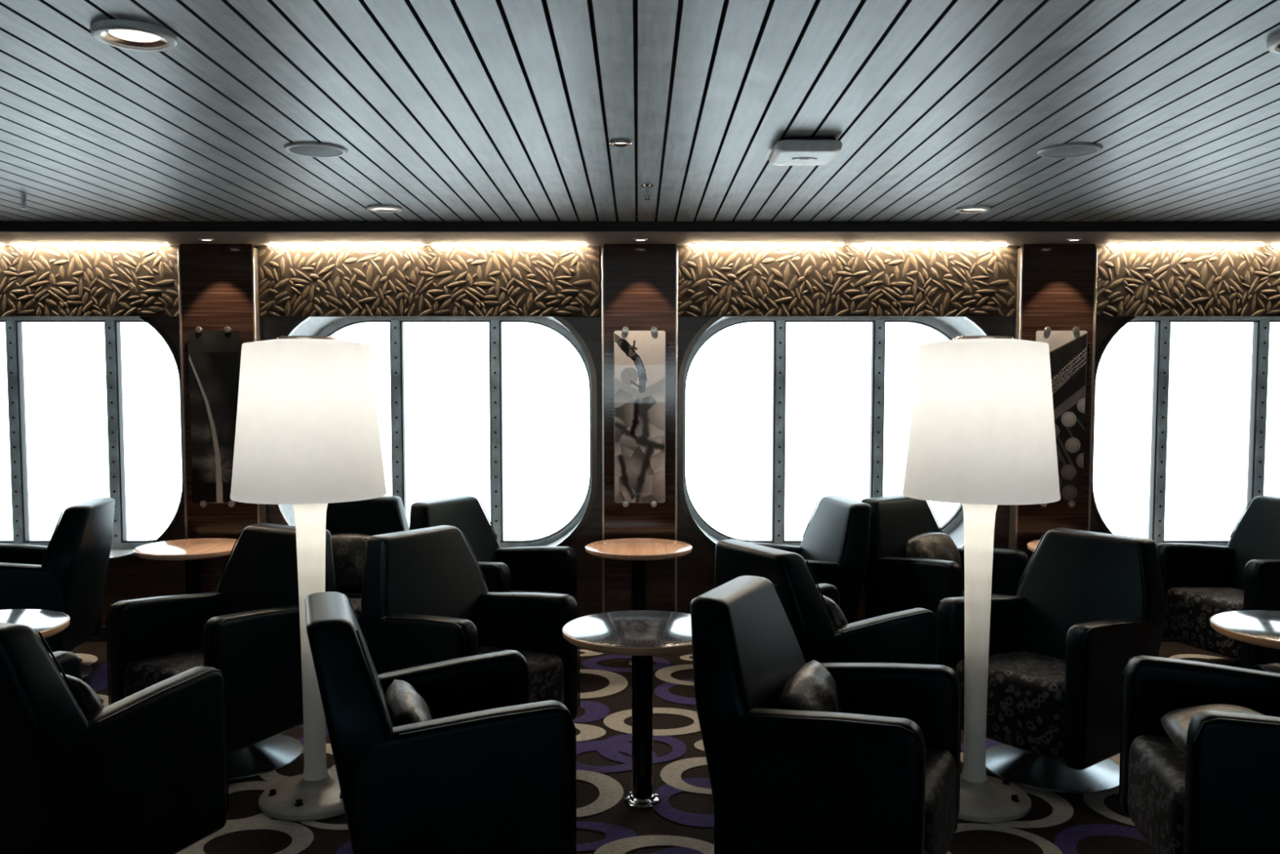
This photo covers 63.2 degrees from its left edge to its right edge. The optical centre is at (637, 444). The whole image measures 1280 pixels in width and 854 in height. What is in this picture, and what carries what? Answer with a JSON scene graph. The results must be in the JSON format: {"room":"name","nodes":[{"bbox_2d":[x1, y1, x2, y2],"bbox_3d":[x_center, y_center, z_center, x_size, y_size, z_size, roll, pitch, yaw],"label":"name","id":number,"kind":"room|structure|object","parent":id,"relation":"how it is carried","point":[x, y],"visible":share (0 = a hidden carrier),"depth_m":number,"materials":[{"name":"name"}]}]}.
{"room":"ship interior","nodes":[
{"label":"ship interior","id":0,"kind":"room"},
{"bbox_2d":[177,244,266,593],"bbox_3d":[-2.350,0.009,5.909,0.424,2.266,0.104,0,3,0],"label":"pillar","id":1,"kind":"structure","parent":0,"point":[219,283],"depth_m":5.82,"materials":[{"name":"brown wood"}]},
{"bbox_2d":[187,326,243,506],"bbox_3d":[-2.362,-0.156,5.830,0.288,1.010,0.043,0,3,0],"label":"photo panel","id":2,"kind":"object","parent":1,"relation":"attached to","point":[214,356],"visible":0.95,"depth_m":5.82,"materials":[{"name":"glass"}]},
{"bbox_2d":[101,246,1126,625],"bbox_3d":[0.000,-0.035,6.009,10.600,2.340,0.100,0,3,0],"label":"wall","id":3,"kind":"structure","parent":0,"point":[135,578],"depth_m":6.00,"materials":[{"name":"brown wood"}]},
{"bbox_2d":[0,245,179,316],"bbox_3d":[-3.525,-0.923,5.878,1.922,0.394,0.044,0,3,0],"label":"panel","id":4,"kind":"object","parent":3,"relation":"attached to","point":[36,281],"visible":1,"depth_m":5.86,"materials":[{"name":"gold metal"}]},
{"bbox_2d":[0,316,184,563],"bbox_3d":[-3.525,-0.082,6.202,1.890,1.508,0.508,0,3,0],"label":"window","id":5,"kind":"structure","parent":3,"relation":"in","point":[122,548],"depth_m":6.38,"materials":[{"name":"metal"}]},
{"bbox_2d":[257,245,599,316],"bbox_3d":[-1.175,-0.923,5.878,1.922,0.394,0.044,0,3,0],"label":"panel","id":6,"kind":"object","parent":3,"relation":"attached to","point":[295,281],"visible":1,"depth_m":5.86,"materials":[{"name":"gold metal"}]},
{"bbox_2d":[272,316,597,547],"bbox_3d":[-1.175,-0.082,6.202,1.890,1.508,0.508,0,3,0],"label":"window","id":7,"kind":"structure","parent":3,"relation":"in","point":[302,326],"depth_m":6.37,"materials":[{"name":"metal"}]},
{"bbox_2d":[85,625,1174,641],"bbox_3d":[0.000,1.092,6.018,10.600,0.090,0.018,0,3,0],"label":"baseboard","id":8,"kind":"structure","parent":3,"relation":"attached to","point":[102,637],"depth_m":6.01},
{"bbox_2d":[678,316,1002,548],"bbox_3d":[1.175,-0.082,6.202,1.890,1.508,0.508,0,3,0],"label":"window","id":9,"kind":"structure","parent":3,"relation":"in","point":[951,327],"depth_m":6.37,"materials":[{"name":"metal"}]},
{"bbox_2d":[675,245,1017,316],"bbox_3d":[1.175,-0.923,5.878,1.922,0.394,0.044,0,3,0],"label":"panel","id":10,"kind":"object","parent":3,"relation":"attached to","point":[713,281],"visible":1,"depth_m":5.86,"materials":[{"name":"gold metal"}]},
{"bbox_2d":[1090,316,1279,546],"bbox_3d":[3.525,-0.082,6.202,1.890,1.508,0.508,0,3,0],"label":"window","id":11,"kind":"structure","parent":3,"relation":"in","point":[1261,325],"depth_m":6.38,"materials":[{"name":"metal"}]},
{"bbox_2d":[1095,245,1279,316],"bbox_3d":[3.525,-0.923,5.878,1.922,0.394,0.044,0,3,0],"label":"panel","id":12,"kind":"object","parent":3,"relation":"attached to","point":[1132,281],"visible":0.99,"depth_m":5.86,"materials":[{"name":"gold metal"}]},
{"bbox_2d":[601,244,677,612],"bbox_3d":[0.012,0.009,5.909,0.424,2.266,0.104,0,3,0],"label":"pillar","id":13,"kind":"structure","parent":0,"point":[639,282],"depth_m":5.84,"materials":[{"name":"brown wood"}]},
{"bbox_2d":[613,326,665,506],"bbox_3d":[0.012,-0.156,5.830,0.288,1.010,0.043,0,3,0],"label":"photo panel","id":14,"kind":"object","parent":13,"relation":"attached to","point":[639,356],"visible":1,"depth_m":5.82,"materials":[{"name":"glass"}]},
{"bbox_2d":[0,0,1279,221],"bbox_3d":[-0.005,-0.801,-0.830,10.626,0.060,12.440,0,3,0],"label":"ceiling","id":15,"kind":"structure","parent":0,"point":[447,110],"depth_m":3.12,"materials":[{"name":"grey metal"}]},
{"bbox_2d":[20,195,27,209],"bbox_3d":[-2.706,-1.070,4.586,0.028,0.061,0.028,0,3,0],"label":"sprinkler","id":16,"kind":"object","parent":15,"relation":"attached to","point":[23,197],"visible":1,"depth_m":4.58,"materials":[{"name":"grey metal"}]},
{"bbox_2d":[89,19,177,52],"bbox_3d":[-1.185,-0.962,2.450,0.186,0.017,0.186,0,3,0],"label":"recessed light","id":17,"kind":"object","parent":15,"relation":"in","point":[131,35],"visible":1,"depth_m":2.44,"materials":[{"name":"white plastic"}]},
{"bbox_2d":[108,29,159,42],"bbox_3d":[-1.185,-0.965,2.450,0.112,0.002,0.112,0,3,0],"label":"diffuser","id":18,"kind":"object","parent":17,"relation":"attached to","point":[116,35],"depth_m":2.46,"materials":[{"name":"beige"}]},
{"bbox_2d":[284,142,347,157],"bbox_3d":[-1.135,-1.038,3.671,0.216,0.012,0.216,0,3,0],"label":"ceiling speaker","id":19,"kind":"object","parent":15,"relation":"attached to","point":[313,149],"visible":1,"depth_m":3.64},
{"bbox_2d":[288,145,342,156],"bbox_3d":[-1.135,-1.035,3.671,0.186,0.006,0.186,0,3,0],"label":"grille","id":20,"kind":"object","parent":19,"relation":"attached to","point":[301,150],"depth_m":3.65,"materials":[{"name":"grey metal"}]},
{"bbox_2d":[366,204,402,213],"bbox_3d":[-1.191,-1.112,4.900,0.165,0.014,0.165,0,3,0],"label":"recessed light","id":21,"kind":"object","parent":15,"relation":"in","point":[382,208],"visible":1,"depth_m":4.88,"materials":[{"name":"white plastic"}]},
{"bbox_2d":[375,208,393,209],"bbox_3d":[-1.191,-1.115,4.899,0.099,0.002,0.099,0,3,-6],"label":"diffuser","id":22,"kind":"object","parent":21,"relation":"attached to","point":[375,208],"depth_m":4.92,"materials":[{"name":"beige"}]},
{"bbox_2d":[608,138,631,146],"bbox_3d":[-0.058,-1.033,3.560,0.078,0.010,0.078,0,3,0],"label":"recessed light","id":23,"kind":"object","parent":15,"relation":"in","point":[620,142],"visible":1,"depth_m":3.55,"materials":[{"name":"silver metal"}]},
{"bbox_2d":[640,183,653,199],"bbox_3d":[0.040,-1.055,4.344,0.056,0.061,0.056,0,3,0],"label":"sprinkler","id":24,"kind":"object","parent":15,"relation":"attached to","point":[646,186],"visible":1,"depth_m":4.34,"materials":[{"name":"silver metal"}]},
{"bbox_2d":[768,137,842,165],"bbox_3d":[0.578,-1.015,3.605,0.224,0.052,0.270,0,3,0],"label":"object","id":25,"kind":"object","parent":15,"relation":"attached to","point":[788,151],"visible":1,"depth_m":3.51,"materials":[{"name":"white plastic"}]},
{"bbox_2d":[954,204,991,213],"bbox_3d":[1.586,-1.114,4.921,0.165,0.014,0.165,0,3,0],"label":"recessed light","id":26,"kind":"object","parent":15,"relation":"in","point":[974,209],"visible":1,"depth_m":4.91,"materials":[{"name":"white plastic"}]},
{"bbox_2d":[964,208,981,210],"bbox_3d":[1.586,-1.116,4.921,0.099,0.002,0.099,0,3,6],"label":"diffuser","id":27,"kind":"object","parent":26,"relation":"attached to","point":[964,209],"depth_m":4.94,"materials":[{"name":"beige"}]},
{"bbox_2d":[1036,142,1102,158],"bbox_3d":[1.530,-1.039,3.683,0.216,0.012,0.216,0,3,0],"label":"ceiling speaker","id":28,"kind":"object","parent":15,"relation":"attached to","point":[1070,150],"visible":1,"depth_m":3.65},
{"bbox_2d":[1042,146,1097,156],"bbox_3d":[1.530,-1.036,3.683,0.186,0.006,0.186,0,3,0],"label":"grille","id":29,"kind":"object","parent":28,"relation":"attached to","point":[1050,151],"depth_m":3.66,"materials":[{"name":"grey metal"}]},
{"bbox_2d":[1266,33,1279,54],"bbox_3d":[1.603,-0.963,2.473,0.186,0.017,0.186,0,3,0],"label":"recessed light","id":30,"kind":"object","parent":15,"relation":"in","point":[1273,45],"visible":1,"depth_m":2.49,"materials":[{"name":"white plastic"}]},
{"bbox_2d":[0,215,1279,246],"bbox_3d":[0.000,-1.182,5.889,10.600,0.114,1.100,0,3,0],"label":"ceiling","id":31,"kind":"structure","parent":0,"point":[6,238],"depth_m":5.55,"materials":[{"name":"white paint"}]},
{"bbox_2d":[10,244,167,245],"bbox_3d":[-3.067,-1.117,5.819,0.870,0.007,0.028,0,3,0],"label":"recessed light","id":32,"kind":"object","parent":31,"relation":"in","point":[11,244],"visible":1,"depth_m":5.81,"materials":[{"name":"plastic"}]},
{"bbox_2d":[199,238,213,241],"bbox_3d":[-2.320,-1.104,5.598,0.076,0.008,0.076,0,3,0],"label":"recessed light","id":33,"kind":"object","parent":31,"relation":"in","point":[200,239],"visible":1,"depth_m":5.58,"materials":[{"name":"plastic"}]},
{"bbox_2d":[266,244,423,245],"bbox_3d":[-1.633,-1.117,5.819,0.870,0.007,0.028,0,3,0],"label":"recessed light","id":34,"kind":"object","parent":31,"relation":"in","point":[267,244],"visible":1,"depth_m":5.81,"materials":[{"name":"plastic"}]},
{"bbox_2d":[431,244,586,245],"bbox_3d":[-0.717,-1.117,5.819,0.870,0.007,0.028,0,3,0],"label":"recessed light","id":35,"kind":"object","parent":31,"relation":"in","point":[431,244],"visible":1,"depth_m":5.80,"materials":[{"name":"plastic"}]},
{"bbox_2d":[0,217,1279,231],"bbox_3d":[0.000,-1.131,5.335,10.600,0.070,0.012,0,3,0],"label":"trim","id":36,"kind":"structure","parent":31,"relation":"attached to","point":[5,226],"depth_m":5.33,"materials":[{"name":"metal"}]},
{"bbox_2d":[633,238,648,241],"bbox_3d":[0.017,-1.104,5.598,0.076,0.008,0.076,0,3,0],"label":"recessed light","id":37,"kind":"object","parent":31,"relation":"in","point":[634,239],"visible":1,"depth_m":5.58,"materials":[{"name":"plastic"}]},
{"bbox_2d":[688,244,844,245],"bbox_3d":[0.717,-1.117,5.819,0.870,0.007,0.028,0,3,0],"label":"strip light","id":38,"kind":"object","parent":31,"relation":"in","point":[688,244],"visible":1,"depth_m":5.80,"materials":[{"name":"plastic"}]},
{"bbox_2d":[852,244,1008,245],"bbox_3d":[1.633,-1.117,5.819,0.870,0.007,0.028,0,3,0],"label":"strip light","id":39,"kind":"object","parent":31,"relation":"in","point":[852,244],"visible":1,"depth_m":5.80,"materials":[{"name":"plastic"}]},
{"bbox_2d":[1066,238,1081,241],"bbox_3d":[2.350,-1.104,5.598,0.076,0.008,0.076,0,3,0],"label":"recessed light","id":40,"kind":"object","parent":31,"relation":"in","point":[1068,239],"visible":1,"depth_m":5.58,"materials":[{"name":"plastic"}]},
{"bbox_2d":[1107,244,1265,245],"bbox_3d":[3.067,-1.117,5.819,0.870,0.007,0.028,0,3,0],"label":"strip light","id":41,"kind":"object","parent":31,"relation":"in","point":[1108,244],"visible":1,"depth_m":5.81,"materials":[{"name":"plastic"}]},
{"bbox_2d":[71,641,1279,853],"bbox_3d":[0.043,1.525,-0.408,10.687,0.004,13.000,0,3,0],"label":"floor","id":42,"kind":"structure","parent":0,"point":[682,822],"depth_m":3.72,"materials":[{"name":"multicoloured carpet"}]},
{"bbox_2d":[0,608,70,639],"bbox_3d":[-2.345,0.960,3.725,0.566,0.632,0.566,0,3,0],"label":"round table","id":43,"kind":"object","parent":42,"relation":"on","point":[49,623],"visible":0.58,"depth_m":3.81,"materials":[{"name":"brown wood"}]},
{"bbox_2d":[0,497,115,679],"bbox_3d":[-3.053,0.736,5.256,0.681,0.894,0.633,-1,4,-10],"label":"armchair","id":44,"kind":"object","parent":42,"relation":"on","point":[67,575],"visible":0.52,"depth_m":5.07,"materials":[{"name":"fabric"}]},
{"bbox_2d":[0,622,229,853],"bbox_3d":[-1.646,0.876,2.939,0.633,0.894,0.681,1,4,19],"label":"armchair","id":45,"kind":"object","parent":42,"relation":"on","point":[144,772],"visible":1,"depth_m":2.75,"materials":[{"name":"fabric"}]},
{"bbox_2d":[61,673,104,716],"bbox_3d":[-1.624,0.747,2.874,0.400,0.278,0.158,1,4,21],"label":"throw pillow","id":46,"kind":"object","parent":45,"relation":"on","point":[91,702],"visible":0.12,"depth_m":2.78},
{"bbox_2d":[133,537,238,594],"bbox_3d":[-2.360,0.850,5.532,0.566,0.632,0.566,0,3,0],"label":"round table","id":47,"kind":"object","parent":42,"relation":"on","point":[190,550],"visible":0.59,"depth_m":5.48,"materials":[{"name":"brown wood"}]},
{"bbox_2d":[106,523,335,780],"bbox_3d":[-1.613,0.803,4.148,0.633,0.894,0.681,2,4,30],"label":"armchair","id":48,"kind":"object","parent":42,"relation":"on","point":[248,629],"visible":0.62,"depth_m":4.03,"materials":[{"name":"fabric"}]},
{"bbox_2d":[230,335,386,821],"bbox_3d":[-1.158,0.448,3.694,0.527,1.658,0.527,3,5,45],"label":"floor lamp","id":49,"kind":"object","parent":42,"relation":"on","point":[308,437],"visible":0.96,"depth_m":3.49,"materials":[{"name":"white fabric"}]},
{"bbox_2d":[325,495,408,648],"bbox_3d":[-1.490,0.734,5.282,0.633,0.894,0.681,0,3,3],"label":"armchair","id":50,"kind":"object","parent":42,"relation":"on","point":[384,514],"visible":0.06,"depth_m":5.45,"materials":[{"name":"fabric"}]},
{"bbox_2d":[330,533,371,591],"bbox_3d":[-1.487,0.598,5.322,0.400,0.278,0.156,0,3,3],"label":"throw pillow","id":51,"kind":"object","parent":50,"relation":"on","point":[348,550],"visible":0.34,"depth_m":5.27,"materials":[{"name":"brown fabric"}]},
{"bbox_2d":[305,591,576,853],"bbox_3d":[-0.575,0.876,2.947,0.681,0.894,0.633,-1,4,-18],"label":"armchair","id":52,"kind":"object","parent":42,"relation":"on","point":[493,770],"visible":0.98,"depth_m":2.68,"materials":[{"name":"leather"}]},
{"bbox_2d":[385,679,431,726],"bbox_3d":[-0.645,0.787,2.951,0.136,0.195,0.400,-1,4,-18],"label":"throw pillow","id":53,"kind":"object","parent":52,"relation":"on","point":[405,704],"visible":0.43,"depth_m":2.86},
{"bbox_2d":[360,524,580,719],"bbox_3d":[-0.683,0.806,4.106,0.681,0.894,0.633,3,4,37],"label":"armchair","id":54,"kind":"object","parent":42,"relation":"on","point":[425,599],"visible":0.44,"depth_m":4.11,"materials":[{"name":"leather"}]},
{"bbox_2d":[408,495,577,601],"bbox_3d":[-0.754,0.735,5.272,0.681,0.894,0.633,2,4,30],"label":"armchair","id":55,"kind":"object","parent":42,"relation":"on","point":[534,569],"visible":0.27,"depth_m":5.37,"materials":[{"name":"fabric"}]},
{"bbox_2d":[562,609,692,808],"bbox_3d":[0.017,0.961,3.705,0.566,0.632,0.566,0,3,0],"label":"round table","id":56,"kind":"object","parent":42,"relation":"on","point":[641,634],"visible":0.89,"depth_m":3.67,"materials":[{"name":"brown stone"}]},
{"bbox_2d":[585,537,692,666],"bbox_3d":[0.006,0.850,5.532,0.566,0.632,0.566,0,3,0],"label":"round table","id":57,"kind":"object","parent":42,"relation":"on","point":[638,550],"visible":0.72,"depth_m":5.49,"materials":[{"name":"brown wood"}]},
{"bbox_2d":[713,495,871,623],"bbox_3d":[0.796,0.731,5.342,0.681,0.894,0.633,-1,4,-11],"label":"armchair","id":58,"kind":"object","parent":42,"relation":"on","point":[835,542],"visible":0.16,"depth_m":5.14,"materials":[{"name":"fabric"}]},
{"bbox_2d":[689,575,961,853],"bbox_3d":[0.537,0.873,2.992,0.681,0.894,0.633,2,4,26],"label":"armchair","id":59,"kind":"object","parent":42,"relation":"on","point":[880,774],"visible":0.98,"depth_m":2.80,"materials":[{"name":"leather"}]},
{"bbox_2d":[778,659,840,712],"bbox_3d":[0.507,0.767,3.033,0.143,0.211,0.399,1,4,22],"label":"throw pillow","id":60,"kind":"object","parent":59,"relation":"on","point":[812,687],"visible":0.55,"depth_m":2.98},
{"bbox_2d":[714,538,939,664],"bbox_3d":[0.690,0.811,4.015,0.681,0.894,0.633,-2,4,-30],"label":"armchair","id":61,"kind":"object","parent":42,"relation":"on","point":[909,636],"visible":0.31,"depth_m":3.74,"materials":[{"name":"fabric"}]},
{"bbox_2d":[820,595,848,626],"bbox_3d":[0.667,0.682,3.948,0.156,0.278,0.400,-2,4,-31],"label":"throw pillow","id":62,"kind":"object","parent":61,"relation":"on","point":[838,619],"visible":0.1,"depth_m":3.78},
{"bbox_2d":[861,494,1029,619],"bbox_3d":[1.529,0.732,5.322,0.633,0.894,0.681,-3,4,-38],"label":"armchair","id":63,"kind":"object","parent":42,"relation":"on","point":[893,582],"visible":0.27,"depth_m":5.26,"materials":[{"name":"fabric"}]},
{"bbox_2d":[906,532,962,569],"bbox_3d":[1.530,0.596,5.362,0.399,0.278,0.158,-3,5,-41],"label":"throw pillow","id":64,"kind":"object","parent":63,"relation":"on","point":[930,545],"visible":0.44,"depth_m":5.32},
{"bbox_2d":[902,335,1060,822],"bbox_3d":[1.205,0.449,3.679,0.527,1.658,0.527,0,3,4],"label":"floor lamp","id":65,"kind":"object","parent":42,"relation":"on","point":[982,433],"visible":0.97,"depth_m":3.48,"materials":[{"name":"white fabric"}]},
{"bbox_2d":[1026,539,1039,552],"bbox_3d":[2.360,0.851,5.512,0.566,0.632,0.566,0,3,0],"label":"round table","id":66,"kind":"object","parent":42,"relation":"on","point":[1032,545],"visible":0.09,"depth_m":5.54,"materials":[{"name":"brown wood"}]},
{"bbox_2d":[935,527,1165,793],"bbox_3d":[1.621,0.810,4.032,0.681,0.894,0.633,-2,4,-36],"label":"armchair","id":67,"kind":"object","parent":42,"relation":"on","point":[1086,603],"visible":0.8,"depth_m":3.94,"materials":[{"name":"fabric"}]},
{"bbox_2d":[1119,654,1279,853],"bbox_3d":[1.797,0.878,2.911,0.681,0.894,0.633,1,4,9],"label":"armchair","id":68,"kind":"object","parent":42,"relation":"on","point":[1221,796],"visible":0.99,"depth_m":2.79,"materials":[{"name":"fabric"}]},
{"bbox_2d":[1160,703,1264,754],"bbox_3d":[1.647,0.810,2.902,0.295,0.125,0.400,1,4,11],"label":"throw pillow","id":69,"kind":"object","parent":68,"relation":"on","point":[1175,722],"visible":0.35,"depth_m":2.96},
{"bbox_2d":[1155,495,1279,673],"bbox_3d":[3.138,0.732,5.324,0.681,0.894,0.633,-1,4,-18],"label":"armchair","id":70,"kind":"object","parent":42,"relation":"on","point":[1201,582],"visible":0.82,"depth_m":5.38,"materials":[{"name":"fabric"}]},
{"bbox_2d":[1209,609,1279,648],"bbox_3d":[2.352,0.961,3.705,0.566,0.632,0.566,0,3,0],"label":"round table","id":71,"kind":"object","parent":42,"relation":"on","point":[1256,627],"visible":0.86,"depth_m":3.71,"materials":[{"name":"brown wood"}]},
{"bbox_2d":[1008,244,1097,560],"bbox_3d":[2.350,0.009,5.909,0.424,2.266,0.104,0,3,0],"label":"pillar","id":72,"kind":"structure","parent":0,"point":[1056,283],"depth_m":5.82,"materials":[{"name":"brown wood"}]},
{"bbox_2d":[1035,326,1087,506],"bbox_3d":[2.362,-0.156,5.830,0.288,1.010,0.043,0,3,0],"label":"photo panel","id":73,"kind":"object","parent":72,"relation":"attached to","point":[1068,349],"visible":0.53,"depth_m":5.82,"materials":[{"name":"plastic"}]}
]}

